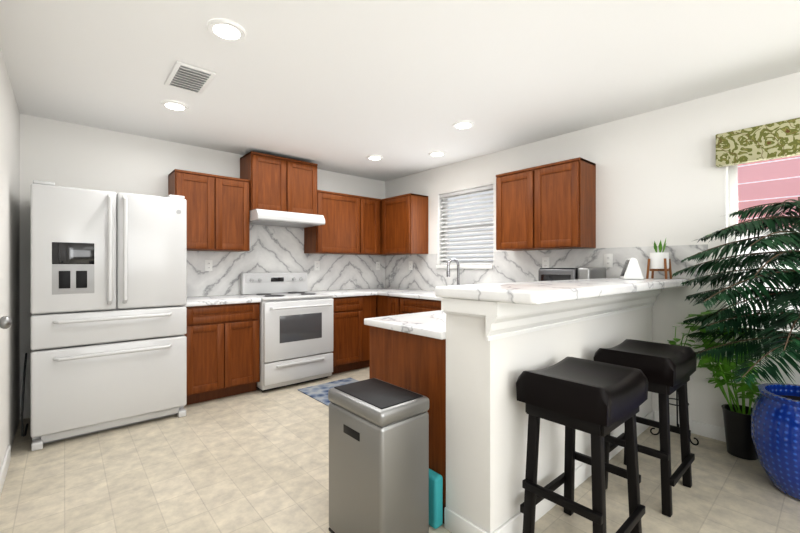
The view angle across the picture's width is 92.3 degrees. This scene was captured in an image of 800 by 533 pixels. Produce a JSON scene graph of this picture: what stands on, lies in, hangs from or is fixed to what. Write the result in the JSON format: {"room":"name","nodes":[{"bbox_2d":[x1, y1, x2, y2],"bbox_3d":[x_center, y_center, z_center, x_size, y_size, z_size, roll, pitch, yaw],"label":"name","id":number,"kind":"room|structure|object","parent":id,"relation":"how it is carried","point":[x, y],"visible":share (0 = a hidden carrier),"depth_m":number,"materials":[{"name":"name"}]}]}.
{"room":"kitchen","nodes":[
{"label":"kitchen","id":0,"kind":"room"},
{"bbox_2d":[0,48,19,468],"bbox_3d":[-0.457,0.000,-0.001,0.150,2.440,8.000,0,0,-41],"label":"wall","id":1,"kind":"structure","parent":0,"point":[9,261],"depth_m":2.50,"materials":[{"name":"white paint"}]},
{"bbox_2d":[0,445,10,495],"bbox_3d":[-0.112,1.173,-0.270,0.013,0.095,7.140,0,0,-41],"label":"baseboard","id":2,"kind":"structure","parent":1,"relation":"attached to","point":[5,465],"depth_m":2.21,"materials":[{"name":"white"}]},
{"bbox_2d":[0,316,11,328],"bbox_3d":[-1.605,0.170,1.493,0.083,2.100,1.020,0,0,-41],"label":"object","id":3,"kind":"structure","parent":1,"relation":"attached to","point":[5,322],"depth_m":1.77,"materials":[{"name":"silver metal"}]},
{"bbox_2d":[20,114,384,418],"bbox_3d":[-1.670,0.000,4.349,4.340,2.440,0.150,0,0,-41],"label":"wall","id":4,"kind":"structure","parent":0,"point":[64,154],"depth_m":3.39,"materials":[{"name":"white paint"}]},
{"bbox_2d":[168,169,249,251],"bbox_3d":[-1.895,-0.525,3.840,0.675,0.730,0.318,0,0,-41],"label":"upper cabinet","id":5,"kind":"object","parent":4,"relation":"attached to","point":[218,212],"visible":0.9,"depth_m":3.73,"materials":[{"name":"brown wood"}]},
{"bbox_2d":[240,151,317,214],"bbox_3d":[-1.342,-0.880,4.302,0.758,0.600,0.348,0,0,-41],"label":"upper cabinet","id":6,"kind":"object","parent":4,"relation":"attached to","point":[277,183],"visible":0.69,"depth_m":4.13,"materials":[{"name":"brown wood"}]},
{"bbox_2d":[250,209,324,227],"bbox_3d":[-1.287,-0.520,4.240,0.754,0.112,0.512,0,0,-41],"label":"range hood","id":7,"kind":"object","parent":6,"relation":"attached to","point":[277,218],"visible":0.88,"depth_m":4.05,"materials":[{"name":"white metal"}]},
{"bbox_2d":[187,225,382,296],"bbox_3d":[-1.241,-0.079,4.617,2.670,0.766,0.009,0,0,-41],"label":"backsplash","id":8,"kind":"structure","parent":4,"relation":"attached to","point":[274,249],"depth_m":4.46,"materials":[{"name":"stone"}]},
{"bbox_2d":[205,260,211,270],"bbox_3d":[-1.974,-0.010,3.967,0.072,0.116,0.007,0,0,-41],"label":"electrical outlet","id":9,"kind":"object","parent":8,"relation":"attached to","point":[208,265],"visible":1,"depth_m":3.96,"materials":[{"name":"white plastic"}]},
{"bbox_2d":[314,261,319,269],"bbox_3d":[-1.032,-0.010,4.788,0.072,0.116,0.007,0,0,-41],"label":"electrical outlet","id":10,"kind":"object","parent":8,"relation":"attached to","point":[316,265],"visible":1,"depth_m":4.79,"materials":[{"name":"white plastic"}]},
{"bbox_2d":[376,262,379,269],"bbox_3d":[-0.309,-0.010,5.420,0.072,0.116,0.007,0,0,-41],"label":"electrical outlet","id":11,"kind":"object","parent":8,"relation":"attached to","point":[377,265],"visible":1,"depth_m":5.42,"materials":[{"name":"white plastic"}]},
{"bbox_2d":[304,190,380,254],"bbox_3d":[-0.707,-0.525,4.875,0.944,0.730,0.318,0,0,-41],"label":"upper cabinet","id":12,"kind":"object","parent":4,"relation":"attached to","point":[351,226],"visible":0.94,"depth_m":4.71,"materials":[{"name":"brown wood"}]},
{"bbox_2d":[0,366,799,532],"bbox_3d":[0.976,1.270,1.315,4.340,0.100,8.500,0,0,-41],"label":"floor","id":13,"kind":"structure","parent":0,"point":[257,461],"depth_m":2.17,"materials":[{"name":"tile"}]},
{"bbox_2d":[21,180,186,450],"bbox_3d":[-2.328,0.321,3.076,0.968,1.796,0.823,0,0,-41],"label":"fridge","id":14,"kind":"object","parent":13,"relation":"on","point":[108,308],"visible":1,"depth_m":2.77,"materials":[{"name":"white metal"}]},
{"bbox_2d":[185,302,259,404],"bbox_3d":[-1.798,0.781,3.725,0.659,0.873,0.618,0,0,-41],"label":"base cabinet","id":15,"kind":"object","parent":13,"relation":"on","point":[223,350],"visible":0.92,"depth_m":3.49,"materials":[{"name":"brown wood"}]},
{"bbox_2d":[184,295,260,306],"bbox_3d":[-1.789,0.324,3.716,0.659,0.038,0.642,0,0,-41],"label":"countertop","id":16,"kind":"structure","parent":15,"relation":"on","point":[222,299],"depth_m":3.55,"materials":[{"name":"stone"}]},
{"bbox_2d":[240,272,332,391],"bbox_3d":[-1.205,0.644,4.140,0.766,1.149,0.736,0,0,-41],"label":"stove","id":17,"kind":"object","parent":13,"relation":"on","point":[296,332],"visible":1,"depth_m":3.92,"materials":[{"name":"white enameled metal"},{"name":"black glass"},{"name":"white plastic"}]},
{"bbox_2d":[298,378,357,405],"bbox_3d":[-0.326,1.215,3.477,0.620,0.008,1.370,0,0,-41],"label":"kitchen rug","id":18,"kind":"object","parent":13,"relation":"on","point":[319,392],"visible":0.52,"depth_m":3.79,"materials":[{"name":"fabric"}]},
{"bbox_2d":[332,295,375,373],"bbox_3d":[-0.721,0.781,4.665,0.643,0.873,0.618,0,0,-41],"label":"base cabinet","id":19,"kind":"object","parent":13,"relation":"on","point":[351,340],"visible":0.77,"depth_m":4.42,"materials":[{"name":"brown wood"}]},
{"bbox_2d":[307,289,375,297],"bbox_3d":[-0.727,0.324,4.641,0.603,0.038,0.643,0,0,-41],"label":"countertop","id":20,"kind":"structure","parent":19,"relation":"on","point":[350,292],"depth_m":4.51,"materials":[{"name":"stone"}]},
{"bbox_2d":[328,378,428,532],"bbox_3d":[-0.102,0.887,1.716,0.278,0.663,0.404,0,0,-41],"label":"trash can","id":21,"kind":"object","parent":13,"relation":"on","point":[378,456],"visible":1,"depth_m":1.59,"materials":[{"name":"silver metal"}]},
{"bbox_2d":[376,295,383,316],"bbox_3d":[-0.178,0.781,5.010,0.618,0.872,0.810,0,0,-41],"label":"base cabinet","id":22,"kind":"object","parent":13,"relation":"on","point":[379,298],"depth_m":4.65,"materials":[{"name":"brown wood"}]},
{"bbox_2d":[384,296,395,315],"bbox_3d":[0.179,0.781,4.600,0.618,0.872,0.278,0,0,-41],"label":"base cabinet","id":23,"kind":"object","parent":13,"relation":"on","point":[388,305],"depth_m":4.48,"materials":[{"name":"brown wood"}]},
{"bbox_2d":[370,326,445,523],"bbox_3d":[0.309,0.781,2.301,0.790,0.872,0.618,0,0,-41],"label":"base cabinet","id":24,"kind":"object","parent":13,"relation":"on","point":[413,363],"visible":0.23,"depth_m":1.90,"materials":[{"name":"brown wood"}]},
{"bbox_2d":[364,310,445,339],"bbox_3d":[0.548,0.324,2.513,1.480,0.038,0.623,0,0,-41],"label":"countertop","id":25,"kind":"structure","parent":24,"relation":"on","point":[431,324],"depth_m":2.10,"materials":[{"name":"stone"}]},
{"bbox_2d":[396,297,440,314],"bbox_3d":[0.530,0.781,4.198,0.618,0.872,0.931,0,0,-41],"label":"base cabinet","id":26,"kind":"object","parent":13,"relation":"on","point":[403,305],"depth_m":4.16,"materials":[{"name":"brown wood"}]},
{"bbox_2d":[356,288,441,300],"bbox_3d":[0.549,0.324,4.141,0.662,0.038,3.075,0,0,-41],"label":"countertop","id":27,"kind":"structure","parent":26,"relation":"on","point":[406,293],"depth_m":4.51,"materials":[{"name":"stone"}]},
{"bbox_2d":[447,258,459,284],"bbox_3d":[0.622,0.105,4.289,0.216,0.398,0.115,0,0,-41],"label":"faucet","id":28,"kind":"object","parent":27,"relation":"on","point":[458,268],"visible":0.75,"depth_m":4.33,"materials":[{"name":"silver metal"}]},
{"bbox_2d":[538,268,577,280],"bbox_3d":[1.393,0.159,3.239,0.343,0.291,0.310,0,0,-41],"label":"toaster oven","id":29,"kind":"object","parent":27,"relation":"on","point":[548,274],"visible":0.4,"depth_m":3.12,"materials":[{"name":"grey metal"}]},
{"bbox_2d":[577,267,605,278],"bbox_3d":[1.547,0.154,3.095,0.340,0.299,0.100,0,0,-41],"label":"toaster","id":30,"kind":"object","parent":27,"relation":"on","point":[590,272],"visible":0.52,"depth_m":3.00,"materials":[{"name":"silver metal"}]},
{"bbox_2d":[429,469,442,528],"bbox_3d":[0.141,1.099,1.838,0.059,0.238,0.135,0,0,-41],"label":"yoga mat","id":31,"kind":"object","parent":13,"relation":"on","point":[435,500],"visible":0.44,"depth_m":1.79,"materials":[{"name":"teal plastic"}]},
{"bbox_2d":[516,357,647,532],"bbox_3d":[0.790,0.833,1.665,0.450,0.771,0.370,0,0,-41],"label":"stool","id":32,"kind":"object","parent":13,"relation":"on","point":[598,401],"visible":1,"depth_m":1.59,"materials":[{"name":"black leather"}]},
{"bbox_2d":[594,339,696,516],"bbox_3d":[1.357,0.833,2.126,0.450,0.771,0.370,0,0,-41],"label":"stool","id":33,"kind":"object","parent":13,"relation":"on","point":[668,369],"visible":0.79,"depth_m":1.99,"materials":[{"name":"black leather"}]},
{"bbox_2d":[650,326,698,445],"bbox_3d":[1.950,0.806,2.702,0.347,0.803,0.290,0,0,-41],"label":"plant","id":34,"kind":"object","parent":13,"relation":"on","point":[674,343],"visible":0.27,"depth_m":2.65,"materials":[{"name":"green plant"}]},
{"bbox_2d":[679,309,774,459],"bbox_3d":[2.068,0.750,2.479,0.456,0.936,0.511,0,0,-41],"label":"plant","id":35,"kind":"object","parent":13,"relation":"on","point":[737,425],"visible":0.62,"depth_m":2.45,"materials":[{"name":"green plant"}]},
{"bbox_2d":[672,197,799,499],"bbox_3d":[2.092,0.419,1.846,1.261,1.598,1.376,0,0,-41],"label":"plant","id":36,"kind":"object","parent":13,"relation":"on","point":[775,424],"visible":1,"depth_m":2.06,"materials":[{"name":"green plant"}]},
{"bbox_2d":[0,0,799,180],"bbox_3d":[0.976,-1.270,1.315,4.340,0.100,8.500,0,0,-41],"label":"ceiling","id":37,"kind":"structure","parent":0,"point":[348,87],"depth_m":2.35,"materials":[{"name":"white paint"}]},
{"bbox_2d":[161,100,188,111],"bbox_3d":[-1.701,-1.212,2.908,0.184,0.013,0.184,0,0,-41],"label":"recessed light","id":38,"kind":"object","parent":37,"relation":"in","point":[172,105],"visible":0.98,"depth_m":2.90,"materials":[{"name":"white plastic"}]},
{"bbox_2d":[165,61,215,93],"bbox_3d":[-1.361,-1.208,2.488,0.220,0.023,0.380,0,0,-41],"label":"ceiling vent","id":39,"kind":"object","parent":37,"relation":"in","point":[189,78],"visible":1,"depth_m":2.46,"materials":[{"name":"white metal"}]},
{"bbox_2d":[207,19,245,41],"bbox_3d":[-0.893,-1.212,1.982,0.184,0.013,0.184,0,0,-41],"label":"recessed light","id":40,"kind":"object","parent":37,"relation":"in","point":[226,30],"visible":1,"depth_m":1.98,"materials":[{"name":"white plastic"}]},
{"bbox_2d":[367,155,382,160],"bbox_3d":[-0.281,-1.212,4.293,0.184,0.013,0.184,0,0,-41],"label":"recessed light","id":41,"kind":"object","parent":37,"relation":"in","point":[374,157],"visible":1,"depth_m":4.28,"materials":[{"name":"white plastic"}]},
{"bbox_2d":[429,151,445,156],"bbox_3d":[0.403,-1.212,4.147,0.184,0.013,0.184,0,0,-41],"label":"recessed light","id":42,"kind":"object","parent":37,"relation":"in","point":[437,153],"visible":0.98,"depth_m":4.13,"materials":[{"name":"white plastic"}]},
{"bbox_2d":[453,120,473,129],"bbox_3d":[0.544,-1.212,3.301,0.184,0.013,0.184,0,0,-41],"label":"recessed light","id":43,"kind":"object","parent":37,"relation":"in","point":[462,125],"visible":0.96,"depth_m":3.29,"materials":[{"name":"white"}]},
{"bbox_2d":[446,307,651,532],"bbox_3d":[1.092,0.685,2.405,2.108,1.070,0.250,0,0,-41],"label":"wall","id":44,"kind":"structure","parent":0,"point":[486,430],"depth_m":1.74,"materials":[{"name":"white paint"}]},
{"bbox_2d":[441,289,660,340],"bbox_3d":[1.099,0.227,2.371,2.142,0.163,0.307,0,0,-41],"label":"trim","id":45,"kind":"structure","parent":44,"relation":"attached to","point":[503,320],"depth_m":1.81,"materials":[{"name":"white"}]},
{"bbox_2d":[435,278,688,304],"bbox_3d":[1.142,0.117,2.310,2.158,0.051,0.520,0,0,-41],"label":"bar","id":46,"kind":"object","parent":44,"relation":"on","point":[538,292],"visible":0.94,"depth_m":1.73,"materials":[{"name":"stone"}]},
{"bbox_2d":[620,258,643,279],"bbox_3d":[1.665,0.015,2.768,0.123,0.152,0.170,0,0,21],"label":"smart display","id":47,"kind":"object","parent":46,"relation":"on","point":[631,269],"visible":0.98,"depth_m":2.69,"materials":[{"name":"white plastic"}]},
{"bbox_2d":[646,239,671,278],"bbox_3d":[1.932,-0.063,2.866,0.136,0.310,0.136,0,0,-41],"label":"planter","id":48,"kind":"object","parent":46,"relation":"on","point":[659,261],"visible":1,"depth_m":2.83,"materials":[{"name":"white ceramic"}]},
{"bbox_2d":[485,411,655,532],"bbox_3d":[1.172,1.173,2.296,2.115,0.095,0.018,0,0,-41],"label":"baseboard","id":49,"kind":"structure","parent":44,"relation":"attached to","point":[583,472],"depth_m":1.97,"materials":[{"name":"white wood"}]},
{"bbox_2d":[385,72,799,427],"bbox_3d":[2.478,0.000,2.560,0.160,2.440,8.000,0,0,-41],"label":"wall","id":50,"kind":"structure","parent":0,"point":[659,174],"depth_m":2.94,"materials":[{"name":"white paint"}]},
{"bbox_2d":[378,193,427,254],"bbox_3d":[-0.046,-0.525,5.087,0.318,0.730,0.867,0,0,-41],"label":"upper cabinet","id":51,"kind":"object","parent":50,"relation":"attached to","point":[404,224],"visible":0.96,"depth_m":4.81,"materials":[{"name":"brown wood"}]},
{"bbox_2d":[436,183,493,268],"bbox_3d":[0.784,-0.437,4.473,0.193,0.924,0.828,0,0,-41],"label":"window","id":52,"kind":"structure","parent":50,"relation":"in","point":[466,228],"depth_m":4.48,"materials":[{"name":"white"}]},
{"bbox_2d":[383,244,707,290],"bbox_3d":[0.992,0.073,4.132,0.010,0.462,3.674,0,0,-41],"label":"backsplash","id":53,"kind":"structure","parent":50,"relation":"attached to","point":[509,266],"depth_m":3.86,"materials":[{"name":"stone"}]},
{"bbox_2d":[409,261,412,269],"bbox_3d":[0.140,-0.010,5.098,0.007,0.116,0.072,0,0,-41],"label":"electrical outlet","id":54,"kind":"object","parent":53,"relation":"attached to","point":[410,265],"visible":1,"depth_m":5.09,"materials":[{"name":"white plastic"}]},
{"bbox_2d":[542,257,548,267],"bbox_3d":[1.389,-0.030,3.667,0.007,0.116,0.072,0,0,-41],"label":"electrical outlet","id":55,"kind":"object","parent":53,"relation":"attached to","point":[545,262],"visible":0.92,"depth_m":3.67,"materials":[{"name":"white plastic"}]},
{"bbox_2d":[604,254,612,266],"bbox_3d":[1.757,-0.050,3.244,0.007,0.116,0.072,0,0,-41],"label":"electrical outlet","id":56,"kind":"object","parent":53,"relation":"attached to","point":[608,260],"visible":0.96,"depth_m":3.24,"materials":[{"name":"white plastic"}]},
{"bbox_2d":[496,157,595,250],"bbox_3d":[1.310,-0.525,3.532,0.318,0.730,0.810,0,0,-41],"label":"upper cabinet","id":57,"kind":"object","parent":50,"relation":"attached to","point":[551,206],"visible":1,"depth_m":3.34,"materials":[{"name":"brown wood"}]},
{"bbox_2d":[656,411,725,441],"bbox_3d":[3.506,1.173,1.247,0.014,0.095,4.669,0,0,-41],"label":"baseboard","id":58,"kind":"structure","parent":50,"relation":"attached to","point":[699,428],"depth_m":2.76,"materials":[{"name":"white wood"}]},
{"bbox_2d":[716,118,799,167],"bbox_3d":[2.536,-0.805,2.312,0.071,0.220,0.990,0,0,-41],"label":"valance","id":59,"kind":"object","parent":50,"relation":"attached to","point":[776,140],"visible":1,"depth_m":2.50,"materials":[{"name":"fabric"}]},
{"bbox_2d":[724,165,799,334],"bbox_3d":[2.610,-0.225,2.380,0.193,1.349,0.913,0,0,-41],"label":"window","id":60,"kind":"structure","parent":50,"relation":"in","point":[730,189],"depth_m":2.70,"materials":[{"name":"white"}]},
{"bbox_2d":[737,235,799,319],"bbox_3d":[2.617,0.075,2.386,0.001,0.570,0.795,0,0,-41],"label":"window shade","id":61,"kind":"object","parent":60,"relation":"attached to","point":[757,251],"visible":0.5,"depth_m":2.60,"materials":[{"name":"white"}]},
{"label":"outside","id":62,"kind":"structure","parent":0,"visible":0},
{"bbox_2d":[738,155,799,228],"bbox_3d":[4.377,-0.780,4.216,0.001,6.000,10.000,0,0,-41],"label":"brick","id":63,"kind":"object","parent":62,"point":[769,181],"visible":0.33,"depth_m":4.40,"materials":[{"name":"brick"}]}
]}

